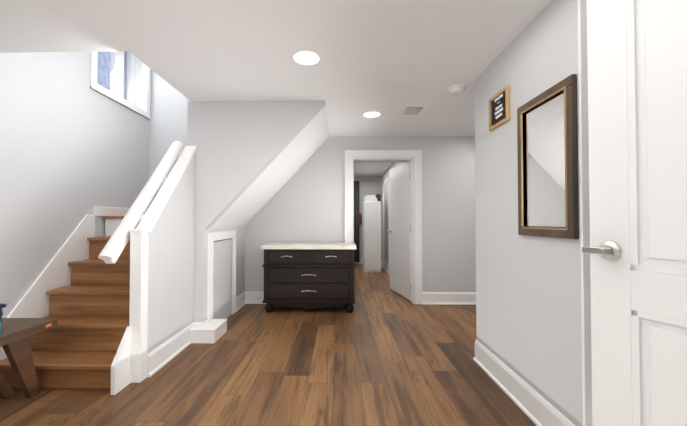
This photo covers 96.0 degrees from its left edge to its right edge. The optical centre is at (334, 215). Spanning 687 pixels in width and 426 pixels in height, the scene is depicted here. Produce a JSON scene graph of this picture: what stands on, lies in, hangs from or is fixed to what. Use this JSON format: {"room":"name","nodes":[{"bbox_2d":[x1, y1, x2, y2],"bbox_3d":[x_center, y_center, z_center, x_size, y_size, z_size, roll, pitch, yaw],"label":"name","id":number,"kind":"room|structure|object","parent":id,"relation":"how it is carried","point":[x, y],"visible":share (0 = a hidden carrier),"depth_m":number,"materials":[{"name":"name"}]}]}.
{"room":"basement hallway","nodes":[
{"label":"basement hallway","id":0,"kind":"room"},
{"bbox_2d":[0,51,149,317],"bbox_3d":[-2.512,-0.947,3.040,0.300,4.300,1.990,0,-1,1],"label":"wall","id":1,"kind":"structure","parent":0,"point":[74,148],"depth_m":2.58,"materials":[{"name":"paint"}]},
{"bbox_2d":[0,206,147,360],"bbox_3d":[-2.354,0.554,2.928,0.018,1.295,1.920,0,-1,1],"label":"trim","id":2,"kind":"structure","parent":1,"relation":"attached to","point":[55,273],"depth_m":2.63,"materials":[{"name":"paint"}]},
{"bbox_2d":[90,51,150,118],"bbox_3d":[-2.430,-1.721,3.447,0.210,1.000,0.918,0,-1,1],"label":"window","id":3,"kind":"structure","parent":1,"relation":"in","point":[137,100],"depth_m":3.60,"materials":[{"name":"paint"}]},
{"bbox_2d":[110,146,195,394],"bbox_3d":[-1.423,0.251,2.542,0.108,1.888,0.968,0,-1,1],"label":"wall","id":4,"kind":"structure","parent":0,"point":[161,308],"depth_m":2.47,"materials":[{"name":"paint"}]},
{"bbox_2d":[98,142,182,263],"bbox_3d":[-1.524,-0.192,2.542,0.096,1.055,0.980,0,-1,1],"label":"handrail","id":5,"kind":"object","parent":4,"relation":"attached to","point":[113,248],"visible":0.83,"depth_m":2.39,"materials":[{"name":"paint"}]},
{"bbox_2d":[147,322,198,376],"bbox_3d":[-1.368,1.114,2.645,0.030,0.165,0.735,0,-1,1],"label":"baseboard","id":6,"kind":"structure","parent":4,"relation":"attached to","point":[161,355],"depth_m":2.54,"materials":[{"name":"paint"}]},
{"bbox_2d":[189,319,227,343],"bbox_3d":[-1.248,1.137,3.057,0.258,0.132,0.328,0,-1,1],"label":"trim","id":7,"kind":"structure","parent":4,"relation":"attached to","point":[213,331],"depth_m":2.90,"materials":[{"name":"paint"}]},
{"bbox_2d":[149,69,244,296],"bbox_3d":[-1.350,-0.945,3.191,0.130,4.300,2.330,0,-1,1],"label":"wall","id":8,"kind":"structure","parent":0,"point":[168,114],"depth_m":3.91,"materials":[{"name":"paint"}]},
{"bbox_2d":[207,230,262,321],"bbox_3d":[-1.144,0.699,3.711,0.265,1.030,1.199,0,-1,1],"label":"door frame","id":9,"kind":"structure","parent":8,"relation":"attached to","point":[221,276],"depth_m":3.45,"materials":[{"name":"paint"}]},
{"bbox_2d":[236,291,246,311],"bbox_3d":[-1.256,1.138,4.081,0.028,0.165,0.372,0,-1,1],"label":"baseboard","id":10,"kind":"structure","parent":8,"relation":"attached to","point":[241,300],"depth_m":4.15,"materials":[{"name":"paint"}]},
{"bbox_2d":[187,101,324,321],"bbox_3d":[-0.776,0.039,3.081,1.360,2.330,0.120,0,-1,1],"label":"wall","id":11,"kind":"structure","parent":0,"point":[241,146],"depth_m":3.04,"materials":[{"name":"paint"}]},
{"bbox_2d":[0,264,535,425],"bbox_3d":[0.015,1.275,3.748,7.400,0.120,10.800,0,-1,1],"label":"floor","id":12,"kind":"structure","parent":0,"point":[382,354],"depth_m":2.23,"materials":[{"name":"brown wood"}]},
{"bbox_2d":[0,318,57,398],"bbox_3d":[-2.075,0.927,1.429,0.416,0.500,1.285,0,-1,1],"label":"table","id":13,"kind":"object","parent":12,"relation":"on","point":[15,334],"visible":1,"depth_m":1.92,"materials":[{"name":"brown wood"}]},
{"bbox_2d":[0,304,6,332],"bbox_3d":[-1.937,0.595,1.780,0.084,0.172,0.052,0,-1,1],"label":"spray bottle","id":14,"kind":"object","parent":13,"relation":"on","point":[1,307],"visible":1,"depth_m":1.78,"materials":[{"name":"teal plastic"}]},
{"bbox_2d":[0,216,138,388],"bbox_3d":[-1.909,0.602,2.991,0.867,1.200,1.771,0,-1,1],"label":"stairs","id":15,"kind":"structure","parent":12,"relation":"on","point":[79,344],"depth_m":2.33,"materials":[{"name":"brown wood"}]},
{"bbox_2d":[261,243,355,312],"bbox_3d":[-0.321,0.796,4.046,1.180,0.846,0.475,0,-1,1],"label":"dresser","id":16,"kind":"object","parent":12,"relation":"on","point":[308,276],"visible":1,"depth_m":3.84,"materials":[{"name":"brown wood"}]},
{"bbox_2d":[363,194,380,271],"bbox_3d":[0.844,0.395,7.110,0.380,1.750,0.480,0,-1,1],"label":"tall cabinet","id":17,"kind":"object","parent":12,"relation":"on","point":[371,233],"visible":1,"depth_m":6.89,"materials":[{"name":"white wood"}]},
{"bbox_2d":[209,105,328,228],"bbox_3d":[-0.681,-0.483,3.743,1.190,1.265,1.190,0,-1,1],"label":"ceiling","id":18,"kind":"structure","parent":0,"point":[277,173],"depth_m":3.60,"materials":[{"name":"paint"}]},
{"bbox_2d":[0,0,551,176],"bbox_3d":[0.015,-2.160,3.804,7.400,2.090,10.800,0,-1,1],"label":"ceiling","id":19,"kind":"structure","parent":0,"point":[219,50],"depth_m":2.06,"materials":[{"name":"paint"}]},
{"bbox_2d":[294,51,318,64],"bbox_3d":[-0.205,-1.136,2.240,0.184,0.008,0.184,0,-1,1],"label":"recessed light","id":20,"kind":"object","parent":19,"relation":"in","point":[306,58],"visible":1,"depth_m":2.23,"materials":[{"name":"white plastic"}]},
{"bbox_2d":[363,112,379,117],"bbox_3d":[0.409,-1.117,3.431,0.184,0.008,0.184,0,-1,1],"label":"recessed light","id":21,"kind":"object","parent":19,"relation":"in","point":[371,114],"visible":1,"depth_m":3.41,"materials":[{"name":"white plastic"}]},
{"bbox_2d":[380,62,424,80],"bbox_3d":[0.523,-1.133,2.439,0.290,0.007,0.290,0,-1,1],"label":"ceiling access panel","id":22,"kind":"object","parent":19,"relation":"attached to","point":[401,71],"visible":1,"depth_m":2.43,"materials":[{"name":"paint"}]},
{"bbox_2d":[400,105,426,115],"bbox_3d":[0.832,-1.119,3.294,0.220,0.008,0.300,0,-1,1],"label":"ceiling vent","id":23,"kind":"object","parent":19,"relation":"in","point":[412,110],"visible":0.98,"depth_m":3.28,"materials":[{"name":"white plastic"}]},
{"bbox_2d":[449,84,465,93],"bbox_3d":[1.083,-1.111,2.729,0.140,0.042,0.140,0,-1,1],"label":"smoke detector","id":24,"kind":"object","parent":19,"relation":"attached to","point":[457,89],"visible":1,"depth_m":2.69,"materials":[{"name":"white plastic"}]},
{"bbox_2d":[244,136,475,291],"bbox_3d":[1.190,0.059,4.359,5.070,2.330,0.120,0,-1,1],"label":"wall","id":25,"kind":"structure","parent":0,"point":[305,203],"depth_m":4.32,"materials":[{"name":"paint"}]},
{"bbox_2d":[247,291,265,303],"bbox_3d":[-0.562,1.141,4.296,1.407,0.165,0.028,0,-1,1],"label":"baseboard","id":26,"kind":"structure","parent":25,"relation":"attached to","point":[251,295],"depth_m":4.30,"materials":[{"name":"paint"}]},
{"bbox_2d":[345,150,422,304],"bbox_3d":[0.671,0.157,4.354,1.070,2.135,0.155,0,-1,1],"label":"door frame","id":27,"kind":"structure","parent":25,"relation":"attached to","point":[413,156],"depth_m":4.30,"materials":[{"name":"paint"}]},
{"bbox_2d":[422,292,475,304],"bbox_3d":[2.362,1.140,4.249,2.323,0.165,0.028,0,-1,1],"label":"baseboard","id":28,"kind":"structure","parent":25,"relation":"attached to","point":[428,298],"depth_m":4.26,"materials":[{"name":"paint"}]},
{"bbox_2d":[354,177,379,257],"bbox_3d":[0.269,0.124,8.324,1.860,2.330,0.120,0,-1,1],"label":"wall","id":29,"kind":"structure","parent":0,"point":[375,187],"depth_m":8.27,"materials":[{"name":"paint"}]},
{"bbox_2d":[354,258,362,263],"bbox_3d":[0.237,1.206,8.233,1.860,0.165,0.028,0,-1,1],"label":"baseboard","id":30,"kind":"structure","parent":29,"relation":"attached to","point":[360,259],"depth_m":8.22,"materials":[{"name":"paint"}]},
{"bbox_2d":[354,180,373,261],"bbox_3d":[0.570,0.139,8.123,0.930,2.175,0.129,0,-1,1],"label":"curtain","id":31,"kind":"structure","parent":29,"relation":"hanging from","point":[357,218],"depth_m":8.15,"materials":[{"name":"black wood"}]},
{"bbox_2d":[354,160,410,162],"bbox_3d":[0.209,-0.966,4.642,1.860,0.270,0.380,0,-1,1],"label":"wall","id":32,"kind":"structure","parent":0,"point":[380,161],"depth_m":4.74,"materials":[{"name":"paint"}]},
{"bbox_2d":[380,163,402,264],"bbox_3d":[1.252,0.098,6.683,0.120,2.330,4.530,0,-1,1],"label":"wall","id":33,"kind":"structure","parent":0,"point":[385,175],"depth_m":7.35,"materials":[{"name":"paint"}]},
{"bbox_2d":[381,259,389,274],"bbox_3d":[1.173,1.174,6.316,0.028,0.165,3.830,0,-1,1],"label":"baseboard","id":34,"kind":"structure","parent":33,"relation":"attached to","point":[386,266],"depth_m":7.24,"materials":[{"name":"paint"}]},
{"bbox_2d":[387,161,410,300],"bbox_3d":[0.990,0.219,4.832,0.253,2.003,0.831,0,-1,1],"label":"door","id":35,"kind":"structure","parent":33,"relation":"in","point":[399,230],"depth_m":4.76,"materials":[{"name":"paint"}]},
{"bbox_2d":[475,0,582,425],"bbox_3d":[1.246,0.021,2.018,0.160,2.330,1.129,0,-1,1],"label":"wall","id":36,"kind":"structure","parent":0,"point":[528,314],"depth_m":1.88,"materials":[{"name":"paint"}]},
{"bbox_2d":[489,85,509,130],"bbox_3d":[1.157,-0.751,2.185,0.021,0.230,0.255,0,-1,1],"label":"sign","id":37,"kind":"object","parent":36,"relation":"attached to","point":[499,108],"visible":1,"depth_m":2.16,"materials":[{"name":"brown wood"}]},
{"bbox_2d":[473,340,574,425],"bbox_3d":[1.153,1.104,2.016,0.028,0.165,1.156,0,-1,1],"label":"baseboard","id":38,"kind":"structure","parent":36,"relation":"attached to","point":[535,407],"depth_m":1.92,"materials":[{"name":"paint"}]},
{"bbox_2d":[517,74,578,238],"bbox_3d":[1.146,-0.279,1.699,0.029,0.790,0.460,0,-1,1],"label":"wall mirror","id":39,"kind":"object","parent":36,"relation":"attached to","point":[547,141],"visible":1,"depth_m":1.65,"materials":[{"name":"brown wood"}]},
{"label":"outside","id":40,"kind":"structure","parent":0,"visible":0},
{"bbox_2d":[97,52,109,89],"bbox_3d":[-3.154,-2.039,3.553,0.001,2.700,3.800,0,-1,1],"label":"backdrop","id":41,"kind":"structure","parent":40,"point":[104,59],"depth_m":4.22,"materials":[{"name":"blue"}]},
{"bbox_3d":[-0.025,0.010,1.344,7.400,2.330,5.950,0,-1,1],"label":"wall","id":42,"kind":"structure","parent":0,"visible":0},
{"bbox_2d":[582,0,686,425],"bbox_3d":[1.081,0.145,0.773,0.413,2.018,0.770,0,-1,1],"label":"door","id":43,"kind":"structure","parent":42,"relation":"in","point":[637,96],"depth_m":1.01,"materials":[{"name":"paint"}]}
]}

